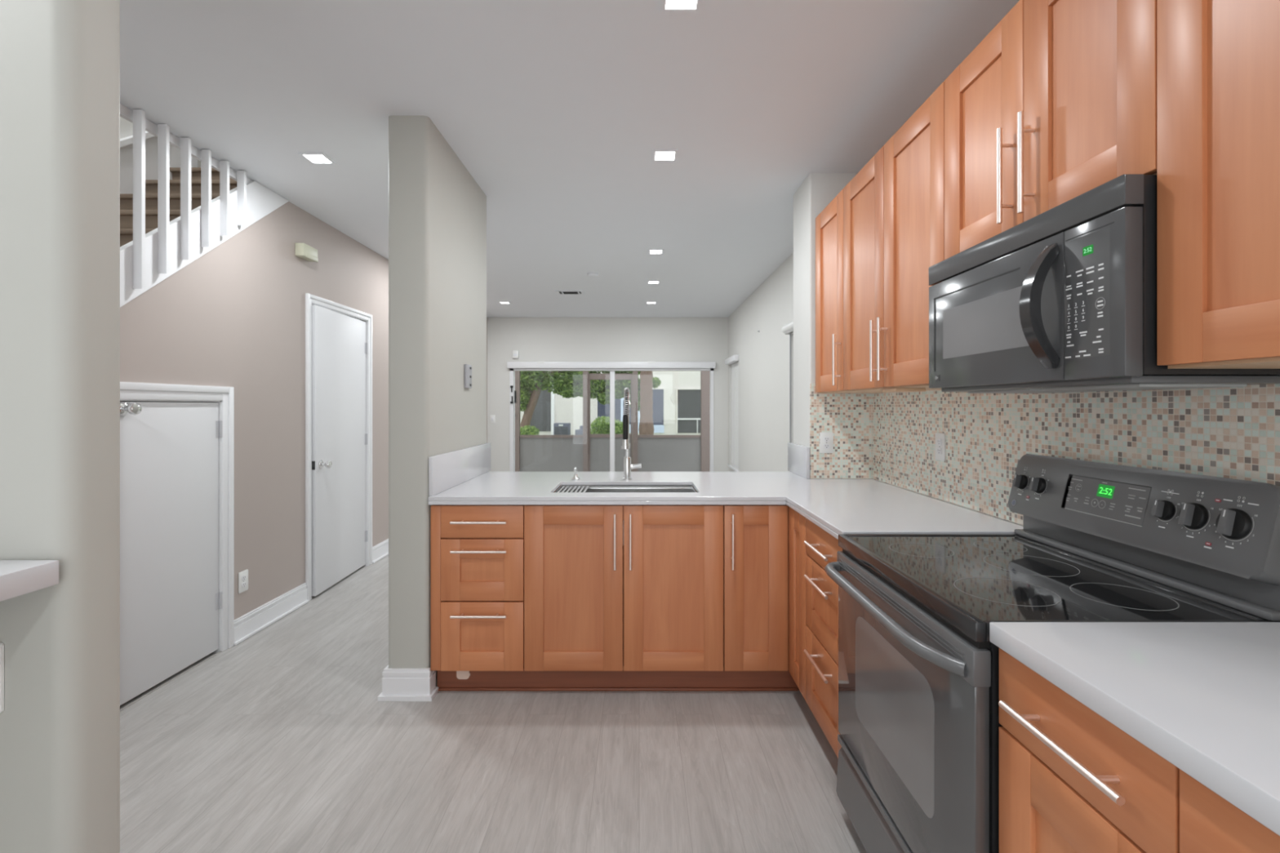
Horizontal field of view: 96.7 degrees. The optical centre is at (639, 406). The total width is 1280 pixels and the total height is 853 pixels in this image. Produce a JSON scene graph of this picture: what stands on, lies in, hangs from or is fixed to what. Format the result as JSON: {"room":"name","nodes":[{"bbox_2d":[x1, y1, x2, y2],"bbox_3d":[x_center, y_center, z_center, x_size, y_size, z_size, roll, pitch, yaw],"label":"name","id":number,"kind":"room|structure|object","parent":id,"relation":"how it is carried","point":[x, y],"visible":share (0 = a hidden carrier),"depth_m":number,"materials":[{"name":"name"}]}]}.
{"room":"kitchen","nodes":[
{"label":"kitchen","id":0,"kind":"room"},
{"bbox_2d":[0,0,119,852],"bbox_3d":[-1.209,0.003,1.009,0.502,2.640,0.108,0,0,0],"label":"wall","id":1,"kind":"structure","parent":0,"point":[60,60],"depth_m":0.96,"materials":[{"name":"white paint"}]},
{"bbox_2d":[0,642,4,712],"bbox_3d":[-1.101,0.455,0.950,0.072,0.117,0.008,0,0,0],"label":"wall outlet","id":2,"kind":"object","parent":1,"relation":"attached to","point":[2,645],"visible":1,"depth_m":0.95,"materials":[{"name":"white plastic"}]},
{"bbox_2d":[120,116,487,619],"bbox_3d":[-2.928,-1.327,2.825,1.345,5.300,11.250,0,0,0],"label":"wall","id":3,"kind":"structure","parent":0,"point":[233,316],"depth_m":3.43,"materials":[{"name":"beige paint"}]},
{"bbox_2d":[120,650,221,711],"bbox_3d":[-2.252,1.320,2.751,0.007,0.006,0.622,0,0,0],"label":"trim","id":4,"kind":"structure","parent":3,"relation":"attached to","point":[218,652],"depth_m":2.72,"materials":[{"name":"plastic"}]},
{"bbox_2d":[120,401,222,705],"bbox_3d":[-2.238,0.641,2.757,0.106,1.323,0.615,0,0,0],"label":"door","id":5,"kind":"structure","parent":3,"relation":"in","point":[171,599],"depth_m":2.71,"materials":[{"name":"white paint"}]},
{"bbox_2d":[120,382,234,652],"bbox_3d":[-2.295,0.609,2.751,0.121,1.428,0.774,0,0,0],"label":"trim","id":6,"kind":"structure","parent":3,"relation":"attached to","point":[129,391],"depth_m":3.06,"materials":[{"name":"white wood"}]},
{"bbox_2d":[238,568,248,593],"bbox_3d":[-2.250,0.996,3.235,0.008,0.117,0.075,0,0,0],"label":"wall outlet","id":7,"kind":"object","parent":3,"relation":"attached to","point":[242,575],"visible":1,"depth_m":3.23,"materials":[{"name":"white plastic"}]},
{"bbox_2d":[241,574,246,580],"bbox_3d":[-2.248,0.977,3.235,0.003,0.028,0.033,0,0,0],"label":"receptacle","id":8,"kind":"object","parent":7,"relation":"attached to","point":[243,576],"depth_m":3.24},
{"bbox_2d":[241,582,246,587],"bbox_3d":[-2.248,1.016,3.235,0.003,0.028,0.033,0,0,0],"label":"receptacle","id":9,"kind":"object","parent":7,"relation":"attached to","point":[243,584],"depth_m":3.23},
{"bbox_2d":[234,582,308,645],"bbox_3d":[-2.240,1.256,3.487,0.030,0.134,0.699,0,0,0],"label":"baseboard","id":10,"kind":"structure","parent":3,"relation":"attached to","point":[250,624],"depth_m":3.44,"materials":[{"name":"white wood"}]},
{"bbox_2d":[294,243,318,262],"bbox_3d":[-2.223,-1.026,3.805,0.062,0.086,0.166,0,0,0],"label":"door chime","id":11,"kind":"object","parent":3,"relation":"attached to","point":[303,251],"visible":1,"depth_m":3.76,"materials":[{"name":"beige plastic"}]},
{"bbox_2d":[305,253,318,262],"bbox_3d":[-2.201,-0.998,3.823,0.018,0.029,0.126,0,0,0],"label":"grille","id":12,"kind":"object","parent":11,"relation":"attached to","point":[313,257],"depth_m":3.82,"materials":[{"name":"beige plastic"}]},
{"bbox_2d":[305,293,372,601],"bbox_3d":[-2.295,0.280,4.303,0.121,2.086,0.927,0,0,0],"label":"trim","id":13,"kind":"structure","parent":3,"relation":"attached to","point":[310,300],"depth_m":3.96,"materials":[{"name":"white wood"}]},
{"bbox_2d":[311,305,367,595],"bbox_3d":[-2.222,0.306,4.306,0.106,2.002,0.811,0,0,-3],"label":"door","id":14,"kind":"structure","parent":3,"relation":"in","point":[339,344],"depth_m":4.21,"materials":[{"name":"white paint"}]},
{"bbox_2d":[372,538,388,564],"bbox_3d":[-2.240,1.256,6.584,0.030,0.134,3.632,0,0,0],"label":"baseboard","id":15,"kind":"structure","parent":3,"relation":"attached to","point":[380,550],"depth_m":4.92,"materials":[{"name":"white wood"}]},
{"bbox_2d":[388,115,486,686],"bbox_3d":[-1.050,0.003,3.083,0.185,2.640,1.005,0,0,0],"label":"wall","id":16,"kind":"structure","parent":0,"point":[437,210],"depth_m":2.58,"materials":[{"name":"white paint"}]},
{"bbox_2d":[377,664,438,701],"bbox_3d":[-1.052,1.256,3.083,0.242,0.134,1.065,0,0,0],"label":"baseboard","id":17,"kind":"structure","parent":16,"relation":"attached to","point":[397,684],"depth_m":2.56,"materials":[{"name":"white wood"}]},
{"bbox_2d":[464,364,471,388],"bbox_3d":[-0.949,-0.165,3.158,0.016,0.130,0.095,0,0,0],"label":"wall plate","id":18,"kind":"object","parent":16,"relation":"attached to","point":[468,368],"visible":1,"depth_m":3.13,"materials":[{"name":"white plastic"}]},
{"bbox_2d":[120,555,866,852],"bbox_3d":[-1.000,1.383,2.900,5.200,0.120,11.400,0,0,0],"label":"floor","id":19,"kind":"structure","parent":0,"point":[282,740],"depth_m":2.10,"materials":[{"name":"plastic"}]},
{"bbox_2d":[120,103,288,306],"bbox_3d":[-2.781,-0.435,2.220,1.156,3.516,4.360,0,0,0],"label":"staircase","id":20,"kind":"structure","parent":19,"relation":"on","point":[174,211],"depth_m":2.91,"materials":[{"name":"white wood"}]},
{"bbox_2d":[431,505,524,679],"bbox_3d":[-0.738,0.859,2.875,0.423,0.822,0.658,0,0,0],"label":"base cabinet","id":21,"kind":"object","parent":19,"relation":"on","point":[477,551],"visible":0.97,"depth_m":2.58,"materials":[{"name":"brown wood"}]},
{"bbox_2d":[437,670,799,690],"bbox_3d":[-0.096,1.266,2.651,1.689,0.113,0.025,0,0,0],"label":"toe kick","id":22,"kind":"object","parent":19,"relation":"on","point":[523,680],"visible":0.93,"depth_m":2.65,"materials":[{"name":"brown wood"}]},
{"bbox_2d":[524,485,723,671],"bbox_3d":[-0.070,0.828,2.875,0.909,0.760,0.658,0,0,0],"label":"base cabinet","id":23,"kind":"object","parent":19,"relation":"on","point":[653,601],"visible":0.88,"depth_m":2.58,"materials":[{"name":"brown wood"}]},
{"bbox_2d":[723,504,807,700],"bbox_3d":[0.848,0.828,2.765,0.924,0.760,0.880,0,0,0],"label":"base cabinet","id":24,"kind":"object","parent":19,"relation":"on","point":[764,548],"visible":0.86,"depth_m":2.58,"materials":[{"name":"brown wood"}]},
{"bbox_2d":[803,518,842,758],"bbox_3d":[0.969,0.828,2.092,0.658,0.760,0.461,0,0,0],"label":"base cabinet","id":25,"kind":"object","parent":19,"relation":"on","point":[821,651],"visible":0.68,"depth_m":2.11,"materials":[{"name":"brown wood"}]},
{"bbox_2d":[824,453,1279,852],"bbox_3d":[0.943,0.737,1.470,0.725,1.172,0.757,0,0,0],"label":"electric range","id":26,"kind":"object","parent":19,"relation":"on","point":[918,762],"visible":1,"depth_m":1.33,"materials":[{"name":"black metal"}]},
{"bbox_2d":[838,533,1279,641],"bbox_3d":[0.948,0.434,1.470,0.605,0.039,0.757,0,0,0],"label":"cooktop","id":27,"kind":"object","parent":26,"relation":"in","point":[968,582],"depth_m":1.34,"materials":[{"name":"black glass"}]},
{"bbox_2d":[998,648,1179,852],"bbox_3d":[0.969,0.828,0.897,0.658,0.760,0.354,0,0,0],"label":"base cabinet","id":28,"kind":"object","parent":19,"relation":"on","point":[1072,780],"visible":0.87,"depth_m":0.89,"materials":[{"name":"brown wood"}]},
{"bbox_2d":[1179,768,1279,852],"bbox_3d":[0.969,0.828,0.489,0.658,0.760,0.454,0,0,0],"label":"base cabinet","id":29,"kind":"object","parent":19,"relation":"on","point":[1209,823],"visible":0.54,"depth_m":0.67,"materials":[{"name":"brown wood"}]},
{"bbox_2d":[989,622,1279,835],"bbox_3d":[0.987,0.428,0.671,0.646,0.038,0.818,0,0,0],"label":"countertop","id":30,"kind":"structure","parent":29,"relation":"on","point":[1204,697],"depth_m":0.85,"materials":[{"name":"white stone"}]},
{"bbox_2d":[120,0,1019,317],"bbox_3d":[-1.000,-1.467,2.900,5.200,0.300,11.400,0,0,0],"label":"ceiling","id":31,"kind":"structure","parent":0,"point":[557,110],"depth_m":2.47,"materials":[{"name":"paint"}]},
{"bbox_2d":[297,152,337,164],"bbox_3d":[-1.707,-1.314,3.020,0.132,0.006,0.132,0,0,0],"label":"recessed light","id":32,"kind":"object","parent":31,"relation":"in","point":[314,158],"visible":1,"depth_m":3.02,"materials":[{"name":"paint"}]},
{"bbox_2d":[303,155,331,163],"bbox_3d":[-1.707,-1.315,3.020,0.100,0.004,0.100,0,0,0],"label":"diffuser","id":33,"kind":"object","parent":32,"relation":"attached to","point":[311,158],"depth_m":3.02,"materials":[{"name":"white plastic"}]},
{"bbox_2d":[497,301,511,303],"bbox_3d":[-1.710,-1.314,7.230,0.132,0.006,0.132,0,0,0],"label":"recessed light","id":34,"kind":"object","parent":31,"relation":"in","point":[500,302],"visible":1,"depth_m":7.20,"materials":[{"name":"paint"}]},
{"bbox_2d":[555,290,584,294],"bbox_3d":[-0.797,-1.311,6.575,0.315,0.011,0.210,0,0,0],"label":"ceiling vent","id":35,"kind":"object","parent":31,"relation":"in","point":[558,292],"visible":1,"depth_m":6.57,"materials":[{"name":"metal"}]},
{"bbox_2d":[587,272,598,277],"bbox_3d":[-0.460,-1.302,5.660,0.110,0.028,0.110,0,0,0],"label":"smoke detector","id":36,"kind":"object","parent":31,"relation":"attached to","point":[589,274],"visible":1,"depth_m":5.62,"materials":[{"name":"paint"}]},
{"bbox_2d":[645,301,656,303],"bbox_3d":[0.153,-1.314,7.230,0.132,0.006,0.132,0,0,0],"label":"recessed light","id":37,"kind":"object","parent":31,"relation":"in","point":[646,302],"visible":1,"depth_m":7.20,"materials":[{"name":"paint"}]},
{"bbox_2d":[647,280,659,284],"bbox_3d":[0.152,-1.314,6.040,0.132,0.006,0.132,0,0,0],"label":"recessed light","id":38,"kind":"object","parent":31,"relation":"in","point":[648,282],"visible":1,"depth_m":6.03,"materials":[{"name":"paint"}]},
{"bbox_2d":[648,248,664,253],"bbox_3d":[0.143,-1.314,4.840,0.132,0.006,0.132,0,0,0],"label":"recessed light","id":39,"kind":"object","parent":31,"relation":"in","point":[650,251],"visible":1,"depth_m":4.82,"materials":[{"name":"paint"}]},
{"bbox_2d":[649,250,662,253],"bbox_3d":[0.143,-1.315,4.840,0.100,0.004,0.100,0,0,0],"label":"diffuser","id":40,"kind":"object","parent":39,"relation":"attached to","point":[651,251],"depth_m":4.84,"materials":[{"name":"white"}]},
{"bbox_2d":[652,149,678,161],"bbox_3d":[0.135,-1.314,2.985,0.132,0.006,0.132,0,0,0],"label":"recessed light","id":41,"kind":"object","parent":31,"relation":"in","point":[658,155],"visible":1,"depth_m":2.98,"materials":[{"name":"paint"}]},
{"bbox_2d":[655,151,675,159],"bbox_3d":[0.135,-1.315,2.985,0.100,0.004,0.100,0,0,0],"label":"diffuser","id":42,"kind":"object","parent":41,"relation":"attached to","point":[659,155],"depth_m":2.98,"materials":[{"name":"white plastic"}]},
{"bbox_2d":[660,0,702,13],"bbox_3d":[0.137,-1.314,1.830,0.132,0.006,0.132,0,0,0],"label":"recessed light","id":43,"kind":"object","parent":31,"relation":"in","point":[667,6],"visible":1,"depth_m":1.87,"materials":[{"name":"paint"}]},
{"bbox_2d":[665,0,697,8],"bbox_3d":[0.137,-1.315,1.830,0.100,0.004,0.100,0,0,0],"label":"diffuser","id":44,"kind":"object","parent":43,"relation":"attached to","point":[669,4],"depth_m":1.86,"materials":[{"name":"white plastic"}]},
{"bbox_2d":[487,317,728,471],"bbox_3d":[-1.080,0.003,8.510,5.040,2.640,0.120,0,0,0],"label":"wall","id":45,"kind":"structure","parent":0,"point":[535,339],"depth_m":8.45,"materials":[{"name":"white paint"}]},
{"bbox_2d":[489,414,494,422],"bbox_3d":[-2.178,0.193,8.444,0.075,0.120,0.011,0,0,0],"label":"light switch","id":46,"kind":"object","parent":45,"relation":"attached to","point":[491,416],"visible":1,"depth_m":8.44,"materials":[{"name":"white plastic"}]},
{"bbox_2d":[512,350,519,358],"bbox_3d":[-1.830,-0.764,8.422,0.090,0.115,0.053,0,0,0],"label":"sensor","id":47,"kind":"object","parent":45,"relation":"attached to","point":[515,353],"visible":1,"depth_m":8.40,"materials":[{"name":"white plastic"}]},
{"bbox_2d":[509,368,713,471],"bbox_3d":[-0.407,0.383,8.480,3.025,1.880,0.120,0,0,0],"label":"door","id":48,"kind":"structure","parent":45,"relation":"in","point":[513,393],"depth_m":8.44,"materials":[{"name":"white metal"}]},
{"bbox_2d":[506,361,715,368],"bbox_3d":[-0.410,-0.609,8.407,3.070,0.099,0.078,0,0,0],"label":"blind headrail","id":49,"kind":"object","parent":45,"relation":"attached to","point":[509,364],"visible":1,"depth_m":8.38,"materials":[{"name":"white plastic"}]},
{"bbox_2d":[793,173,872,479],"bbox_3d":[1.141,0.003,3.389,0.358,2.640,0.351,0,0,0],"label":"wall","id":50,"kind":"structure","parent":0,"point":[817,191],"depth_m":3.30,"materials":[{"name":"white paint"}]},
{"bbox_2d":[728,252,1023,526],"bbox_3d":[1.380,0.003,2.885,0.120,2.640,11.370,0,0,0],"label":"wall","id":51,"kind":"structure","parent":0,"point":[763,361],"depth_m":5.95,"materials":[{"name":"white paint"}]},
{"bbox_2d":[724,355,738,466],"bbox_3d":[1.296,0.073,7.920,0.092,1.500,0.780,0,0,0],"label":"window blind","id":52,"kind":"object","parent":51,"relation":"attached to","point":[735,367],"visible":0.94,"depth_m":7.94,"materials":[{"name":"white plastic"}]},
{"bbox_2d":[727,463,738,471],"bbox_3d":[1.350,0.136,7.920,0.120,1.485,0.760,0,0,0],"label":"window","id":53,"kind":"structure","parent":51,"relation":"in","point":[728,465],"depth_m":7.92,"materials":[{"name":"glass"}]},
{"bbox_2d":[782,320,793,442],"bbox_3d":[1.280,-0.170,4.505,0.078,1.085,0.914,0,0,0],"label":"roller shade","id":54,"kind":"object","parent":51,"relation":"attached to","point":[788,328],"visible":0.42,"depth_m":4.93,"materials":[{"name":"white plastic"}]},
{"bbox_2d":[815,188,883,393],"bbox_3d":[1.132,-0.561,2.966,0.373,0.980,0.432,0,0,0],"label":"upper cabinet","id":55,"kind":"object","parent":51,"relation":"attached to","point":[829,222],"visible":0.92,"depth_m":2.98,"materials":[{"name":"brown wood"}]},
{"bbox_2d":[843,81,944,392],"bbox_3d":[1.132,-0.554,2.293,0.373,0.994,0.906,0,0,0],"label":"upper cabinet","id":56,"kind":"object","parent":51,"relation":"attached to","point":[894,206],"visible":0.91,"depth_m":2.21,"materials":[{"name":"brown wood"}]},
{"bbox_2d":[809,383,1279,525],"bbox_3d":[1.142,0.141,1.606,0.356,0.535,3.212,0,0,0],"label":"wall tile","id":57,"kind":"structure","parent":51,"relation":"attached to","point":[1233,433],"depth_m":1.96,"materials":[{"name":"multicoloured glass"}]},
{"bbox_2d":[819,432,833,453],"bbox_3d":[1.054,0.206,3.200,0.075,0.117,0.008,0,0,0],"label":"wall outlet","id":58,"kind":"object","parent":57,"relation":"attached to","point":[826,439],"visible":1,"depth_m":3.20,"materials":[{"name":"white plastic"}]},
{"bbox_2d":[823,436,829,441],"bbox_3d":[1.054,0.186,3.197,0.033,0.028,0.003,0,0,0],"label":"receptacle","id":59,"kind":"object","parent":58,"relation":"attached to","point":[825,438],"depth_m":3.20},
{"bbox_2d":[823,444,829,448],"bbox_3d":[1.054,0.226,3.197,0.033,0.028,0.003,0,0,0],"label":"receptacle","id":60,"kind":"object","parent":58,"relation":"attached to","point":[825,446],"depth_m":3.20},
{"bbox_2d":[935,432,945,460],"bbox_3d":[1.307,0.176,2.472,0.008,0.117,0.075,0,0,0],"label":"wall outlet","id":61,"kind":"object","parent":57,"relation":"attached to","point":[940,437],"visible":1,"depth_m":2.46,"materials":[{"name":"white plastic"}]},
{"bbox_2d":[937,439,942,445],"bbox_3d":[1.305,0.157,2.472,0.003,0.028,0.033,0,0,0],"label":"receptacle","id":62,"kind":"object","parent":61,"relation":"attached to","point":[939,441],"depth_m":2.47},
{"bbox_2d":[937,448,942,454],"bbox_3d":[1.305,0.196,2.472,0.003,0.028,0.033,0,0,0],"label":"receptacle","id":63,"kind":"object","parent":61,"relation":"attached to","point":[939,450],"depth_m":2.47,"materials":[{"name":"white plastic"}]},
{"bbox_2d":[944,0,1156,259],"bbox_3d":[1.132,-0.749,1.462,0.373,0.604,0.751,0,0,0],"label":"upper cabinet","id":64,"kind":"object","parent":51,"relation":"attached to","point":[1057,103],"visible":0.61,"depth_m":1.38,"materials":[{"name":"brown wood"}]},
{"bbox_2d":[928,173,1279,393],"bbox_3d":[1.088,-0.243,1.465,0.444,0.408,0.743,0,0,0],"label":"microwave","id":65,"kind":"object","parent":64,"relation":"attached to","point":[1063,299],"visible":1,"depth_m":1.25,"materials":[{"name":"black plastic"}]},
{"bbox_2d":[1156,0,1279,368],"bbox_3d":[1.132,-0.561,0.707,0.373,0.980,0.752,0,0,0],"label":"upper cabinet","id":66,"kind":"object","parent":51,"relation":"attached to","point":[1218,61],"visible":1,"depth_m":0.98,"materials":[{"name":"brown wood"}]},
{"bbox_3d":[0.000,1.463,9.680,8.000,0.220,2.140,0,0,0],"label":"floor","id":67,"kind":"structure","parent":0,"visible":0},
{"bbox_2d":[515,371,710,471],"bbox_3d":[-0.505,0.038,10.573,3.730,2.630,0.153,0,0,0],"label":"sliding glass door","id":68,"kind":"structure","parent":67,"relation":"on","point":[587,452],"depth_m":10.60,"materials":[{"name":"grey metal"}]},
{"bbox_3d":[-1.210,0.810,-0.123,0.120,1.026,2.154,0,0,0],"label":"wall","id":69,"kind":"structure","parent":0,"visible":0},
{"bbox_2d":[0,560,58,601],"bbox_3d":[-1.192,0.276,-0.127,0.455,0.040,2.147,0,0,0],"label":"bar ledge","id":70,"kind":"object","parent":69,"relation":"on","point":[17,577],"visible":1,"depth_m":0.91,"materials":[{"name":"white stone"}]},
{"bbox_3d":[0.003,0.886,3.380,1.919,0.875,0.320,0,0,0],"label":"wall","id":71,"kind":"structure","parent":0,"visible":0},
{"bbox_2d":[428,471,1023,539],"bbox_3d":[0.177,0.428,2.704,2.266,0.038,1.696,0,0,0],"label":"countertop","id":72,"kind":"structure","parent":71,"relation":"on","point":[837,506],"depth_m":2.57,"materials":[{"name":"white stone"}]},
{"bbox_2d":[428,442,490,496],"bbox_3d":[-0.947,0.320,3.092,0.018,0.178,1.015,0,0,0],"label":"upstand","id":73,"kind":"object","parent":72,"relation":"on","point":[448,470],"visible":1,"depth_m":2.92,"materials":[{"name":"white stone"}]},
{"bbox_2d":[571,466,580,479],"bbox_3d":[-0.352,0.373,3.140,0.048,0.071,0.098,0,0,0],"label":"soap dispenser","id":74,"kind":"object","parent":72,"relation":"on","point":[575,477],"visible":1,"depth_m":3.15,"materials":[{"name":"silver metal"}]},
{"bbox_2d":[555,485,695,545],"bbox_3d":[-0.069,0.546,2.888,0.705,0.232,0.376,0,0,0],"label":"sink","id":75,"kind":"object","parent":72,"relation":"in","point":[591,488],"visible":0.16,"depth_m":3.07,"materials":[{"name":"silver metal"}]},
{"bbox_2d":[557,485,588,492],"bbox_3d":[-0.342,0.435,2.888,0.140,0.010,0.360,0,0,0],"label":"drying rack","id":76,"kind":"object","parent":75,"relation":"on","point":[563,486],"visible":0.51,"depth_m":2.95,"materials":[{"name":"silver metal"}]},
{"bbox_2d":[621,387,641,479],"bbox_3d":[-0.041,0.154,3.087,0.108,0.509,0.218,0,0,0],"label":"faucet","id":77,"kind":"object","parent":72,"relation":"on","point":[628,466],"visible":1,"depth_m":3.04,"materials":[{"name":"silver metal"}]},
{"bbox_2d":[787,442,809,478],"bbox_3d":[0.951,0.320,3.400,0.022,0.178,0.400,0,0,0],"label":"upstand","id":78,"kind":"object","parent":72,"relation":"on","point":[798,455],"visible":1,"depth_m":3.35,"materials":[{"name":"white stone"}]},
{"label":"outside","id":79,"kind":"structure","parent":0,"visible":0},
{"bbox_3d":[0.000,1.533,35.400,60.000,0.180,49.200,0,0,0],"label":"ground","id":80,"kind":"structure","parent":79,"visible":0},
{"bbox_2d":[520,425,539,435],"bbox_3d":[-2.911,0.899,14.495,0.749,0.834,0.692,0,0,0],"label":"shrub","id":81,"kind":"object","parent":80,"relation":"on","point":[526,430],"visible":0.46,"depth_m":14.34,"materials":[{"name":"green plant"}]},
{"bbox_2d":[553,422,570,435],"bbox_3d":[-3.017,1.054,22.293,0.588,0.778,0.615,0,0,0],"label":"air conditioner","id":82,"kind":"object","parent":80,"relation":"on","point":[559,428],"visible":0.7,"depth_m":22.00,"materials":[{"name":"grey metal"}]},
{"bbox_2d":[574,425,582,435],"bbox_3d":[-2.290,1.116,22.650,0.433,0.654,0.900,0,0,0],"label":"air conditioner","id":83,"kind":"object","parent":80,"relation":"on","point":[577,432],"visible":0.3,"depth_m":22.20,"materials":[{"name":"grey metal"}]},
{"bbox_2d":[520,371,661,427],"bbox_3d":[-1.923,-0.302,16.001,5.100,3.555,1.219,0,0,0],"label":"tree","id":84,"kind":"object","parent":80,"relation":"on","point":[569,384],"visible":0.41,"depth_m":15.71,"materials":[{"name":"green plant"}]},
{"bbox_2d":[590,416,622,434],"bbox_3d":[-1.104,0.881,18.992,1.371,1.110,1.129,0,0,0],"label":"shrub","id":85,"kind":"object","parent":80,"relation":"on","point":[602,426],"visible":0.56,"depth_m":18.72,"materials":[{"name":"green plant"}]},
{"bbox_2d":[520,371,700,435],"bbox_3d":[0.000,-1.867,25.940,52.000,6.620,4.120,0,0,0],"label":"apartment building","id":86,"kind":"structure","parent":80,"relation":"on","point":[676,406],"depth_m":23.97,"materials":[{"name":"beige paint"}]},
{"bbox_2d":[638,371,653,435],"bbox_3d":[0.190,-1.032,15.000,4.448,4.951,4.448,0,0,0],"label":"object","id":87,"kind":"object","parent":80,"relation":"on","point":[646,424],"visible":0.13,"depth_m":14.85,"materials":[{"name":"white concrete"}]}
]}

